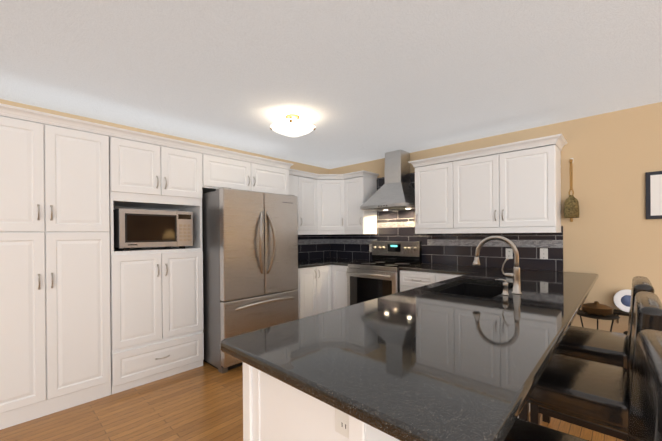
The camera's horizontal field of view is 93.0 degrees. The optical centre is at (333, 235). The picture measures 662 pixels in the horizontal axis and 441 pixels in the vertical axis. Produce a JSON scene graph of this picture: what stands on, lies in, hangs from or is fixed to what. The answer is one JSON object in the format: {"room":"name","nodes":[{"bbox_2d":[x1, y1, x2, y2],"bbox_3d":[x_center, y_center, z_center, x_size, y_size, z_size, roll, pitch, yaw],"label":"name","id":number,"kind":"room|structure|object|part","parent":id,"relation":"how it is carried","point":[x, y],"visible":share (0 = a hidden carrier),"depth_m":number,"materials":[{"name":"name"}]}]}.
{"room":"kitchen","nodes":[
{"label":"kitchen","id":0,"kind":"room"},
{"bbox_2d":[0,99,328,173],"bbox_3d":[-2.616,0.113,2.703,0.120,2.430,7.620,0,0,43],"label":"wall","id":1,"kind":"structure","parent":0,"point":[306,168],"depth_m":3.43,"materials":[{"name":"beige paint"}]},
{"bbox_2d":[108,131,203,210],"bbox_3d":[-1.795,-0.560,3.068,0.592,0.542,0.769,0,0,43],"label":"upper cabinet","id":2,"kind":"object","parent":1,"relation":"attached to","point":[147,174],"depth_m":2.84,"materials":[{"name":"white wood"}]},
{"bbox_2d":[204,151,287,194],"bbox_3d":[-1.155,-0.661,3.761,0.592,0.352,1.104,0,0,43],"label":"upper cabinet","id":3,"kind":"object","parent":1,"relation":"attached to","point":[220,171],"depth_m":3.48,"materials":[{"name":"white wood"}]},
{"bbox_2d":[0,361,623,440],"bbox_3d":[0.225,1.370,0.007,7.940,0.120,7.740,0,0,43],"label":"floor","id":4,"kind":"structure","parent":0,"point":[204,402],"depth_m":2.27,"materials":[{"name":"brown wood"}]},
{"bbox_2d":[0,111,111,429],"bbox_3d":[-2.321,0.250,2.493,0.592,2.152,0.790,0,0,43],"label":"tall cabinet","id":5,"kind":"object","parent":4,"relation":"on","point":[56,212],"depth_m":2.32,"materials":[{"name":"white wood"}]},
{"bbox_2d":[108,247,203,393],"bbox_3d":[-1.785,0.727,3.070,0.592,1.187,0.769,0,0,43],"label":"base cabinet","id":6,"kind":"object","parent":4,"relation":"on","point":[144,351],"depth_m":2.79,"materials":[{"name":"white wood"}]},
{"bbox_2d":[113,208,192,250],"bbox_3d":[-1.765,-0.046,3.010,0.514,0.358,0.608,0,0,43],"label":"microwave","id":7,"kind":"object","parent":6,"relation":"in","point":[136,228],"visible":1,"depth_m":2.79,"materials":[{"name":"grey metal"}]},
{"bbox_2d":[202,187,297,373],"bbox_3d":[-1.018,0.431,3.538,0.970,1.767,0.908,0,0,43],"label":"fridge","id":8,"kind":"object","parent":4,"relation":"on","point":[250,257],"visible":0.83,"depth_m":3.14,"materials":[{"name":"grey metal"}]},
{"bbox_2d":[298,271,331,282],"bbox_3d":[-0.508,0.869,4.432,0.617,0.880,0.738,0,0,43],"label":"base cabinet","id":9,"kind":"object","parent":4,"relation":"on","point":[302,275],"depth_m":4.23,"materials":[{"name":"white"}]},
{"bbox_2d":[298,259,371,270],"bbox_3d":[-0.177,0.406,4.546,0.953,0.040,1.362,0,0,43],"label":"countertop","id":10,"kind":"structure","parent":9,"relation":"on","point":[303,264],"depth_m":4.44,"materials":[{"name":"black stone"}]},
{"bbox_2d":[243,367,387,440],"bbox_3d":[0.074,0.869,1.246,0.599,0.880,0.638,0,0,43],"label":"base cabinet","id":11,"kind":"object","parent":4,"relation":"on","point":[271,412],"depth_m":1.04,"materials":[{"name":"white wood"}]},
{"bbox_2d":[335,408,348,438],"bbox_3d":[0.029,0.495,0.862,0.070,0.114,0.007,0,0,43],"label":"outlet","id":12,"kind":"object","parent":11,"relation":"attached to","point":[341,418],"depth_m":0.87,"materials":[{"name":"white plastic"}]},
{"bbox_2d":[144,263,598,440],"bbox_3d":[0.725,0.402,2.370,1.794,0.040,3.333,0,0,43],"label":"countertop","id":13,"kind":"structure","parent":11,"relation":"on","point":[419,362],"depth_m":1.10,"materials":[{"name":"black stone"}]},
{"bbox_2d":[440,283,499,298],"bbox_3d":[1.040,0.520,2.313,0.461,0.224,0.791,0,0,43],"label":"sink","id":14,"kind":"object","parent":13,"relation":"in","point":[485,289],"depth_m":2.63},
{"bbox_2d":[472,235,523,294],"bbox_3d":[1.067,0.191,2.097,0.310,0.375,0.152,0,0,43],"label":"faucet","id":15,"kind":"object","parent":13,"relation":"on","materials":[{"name":"silver metal"}]},
{"bbox_2d":[495,279,508,294],"bbox_3d":[1.078,0.329,2.014,0.083,0.099,0.044,0,0,43],"label":"soap dispenser","id":16,"kind":"object","parent":13,"relation":"on","point":[505,285],"depth_m":1.99,"materials":[{"name":"silver metal"}]},
{"bbox_2d":[346,241,421,305],"bbox_3d":[0.651,0.692,4.173,0.762,1.215,0.723,0,0,43],"label":"range","id":17,"kind":"object","parent":4,"relation":"on","point":[378,276],"visible":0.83,"depth_m":4.11,"materials":[{"name":"silver metal"}]},
{"bbox_2d":[504,329,661,440],"bbox_3d":[0.556,0.781,0.841,0.569,1.050,0.472,0,0,43],"label":"stool","id":18,"kind":"object","parent":4,"relation":"on","point":[645,419],"visible":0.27,"depth_m":0.75,"materials":[{"name":"black leather"}]},
{"bbox_2d":[519,291,661,432],"bbox_3d":[1.078,0.776,1.405,0.549,1.050,0.448,0,0,43],"label":"stool","id":19,"kind":"object","parent":4,"relation":"on","point":[599,393],"visible":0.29,"depth_m":1.26,"materials":[{"name":"black leather"}]},
{"bbox_2d":[530,276,653,440],"bbox_3d":[1.526,0.771,1.890,0.549,1.050,0.448,0,0,43],"label":"stool","id":20,"kind":"object","parent":4,"relation":"on","point":[605,347],"visible":0.31,"depth_m":1.75,"materials":[{"name":"black leather"}]},
{"bbox_2d":[577,310,619,331],"bbox_3d":[2.375,1.002,2.836,0.310,0.579,0.310,0,0,43],"label":"stand","id":21,"kind":"object","parent":4,"relation":"on","point":[612,317],"visible":0.46,"depth_m":2.76,"materials":[{"name":"grey metal"}]},
{"bbox_2d":[582,301,612,315],"bbox_3d":[2.365,0.653,2.829,0.223,0.118,0.178,0,0,43],"label":"bowl","id":22,"kind":"object","parent":21,"relation":"on","point":[597,307],"visible":1,"depth_m":2.77,"materials":[{"name":"brown wood"}]},
{"bbox_2d":[0,0,661,168],"bbox_3d":[0.204,-1.180,0.003,7.940,0.120,7.740,0,0,43],"label":"ceiling","id":23,"kind":"structure","parent":0,"point":[357,81],"depth_m":2.09,"materials":[{"name":"white paint"}]},
{"bbox_2d":[270,114,314,136],"bbox_3d":[-0.389,-1.035,2.969,0.360,0.168,0.360,0,0,43],"label":"ceiling light","id":24,"kind":"object","parent":23,"relation":"attached to","point":[291,125],"visible":1,"depth_m":2.88,"materials":[{"name":"white glass"}]},
{"bbox_2d":[329,102,661,333],"bbox_3d":[2.801,0.070,2.802,7.700,2.430,0.120,0,0,43],"label":"wall","id":25,"kind":"structure","parent":0,"point":[612,236],"depth_m":2.94,"materials":[{"name":"beige paint"}]},
{"bbox_2d":[280,163,379,230],"bbox_3d":[-0.175,-0.483,4.530,0.970,0.838,1.353,0,0,43],"label":"upper cabinet","id":26,"kind":"object","parent":25,"relation":"attached to","point":[325,202],"depth_m":4.61,"materials":[{"name":"white wood"}]},
{"bbox_3d":[-1.675,-0.854,3.169,0.634,0.068,2.759,0,0,43],"label":"cab tall cornice","id":27,"kind":"part","parent":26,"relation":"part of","materials":[{"name":"white wood"}]},
{"bbox_2d":[360,149,414,210],"bbox_3d":[0.776,-0.740,4.234,0.700,0.779,0.490,0,0,43],"label":"range hood","id":28,"kind":"object","parent":25,"relation":"attached to","point":[396,191],"visible":0.98,"depth_m":4.17,"materials":[{"name":"silver metal"}]},
{"bbox_2d":[412,159,455,230],"bbox_3d":[1.294,-0.460,3.864,0.481,0.770,0.338,0,0,43],"label":"upper cabinet","id":29,"kind":"object","parent":25,"relation":"attached to","point":[431,182],"depth_m":3.74,"materials":[{"name":"white wood"}]},
{"bbox_2d":[452,143,562,230],"bbox_3d":[1.824,-0.463,3.374,0.962,0.770,0.338,0,0,43],"label":"upper cabinet","id":30,"kind":"object","parent":25,"relation":"attached to","point":[518,189],"depth_m":3.19,"materials":[{"name":"white wood"}]},
{"bbox_2d":[564,158,578,221],"bbox_3d":[2.323,-0.445,3.073,0.124,0.633,0.122,0,0,43],"label":"bell","id":31,"kind":"object","parent":25,"relation":"attached to","point":[571,207],"visible":1,"depth_m":3.05,"materials":[{"name":"brown metal"}]},
{"bbox_2d":[613,309,628,322],"bbox_3d":[2.618,0.749,2.792,0.200,0.125,0.148,0,0,43],"label":"stand","id":32,"kind":"object","parent":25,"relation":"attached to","point":[618,312],"visible":0.35,"depth_m":2.79,"materials":[{"name":"grey metal"}]},
{"bbox_2d":[613,289,630,311],"bbox_3d":[2.595,0.579,2.768,0.200,0.197,0.043,0,0,43],"label":"plate","id":33,"kind":"object","parent":32,"relation":"on","point":[621,299],"visible":0.5,"depth_m":2.79,"materials":[{"name":"white ceramic"}]},
{"bbox_2d":[645,171,661,218],"bbox_3d":[2.907,-0.346,2.600,0.465,0.410,0.024,0,0,43],"label":"picture frame","id":34,"kind":"object","parent":25,"relation":"attached to","point":[653,182],"visible":1,"depth_m":2.72,"materials":[{"name":"grey"}]}
]}

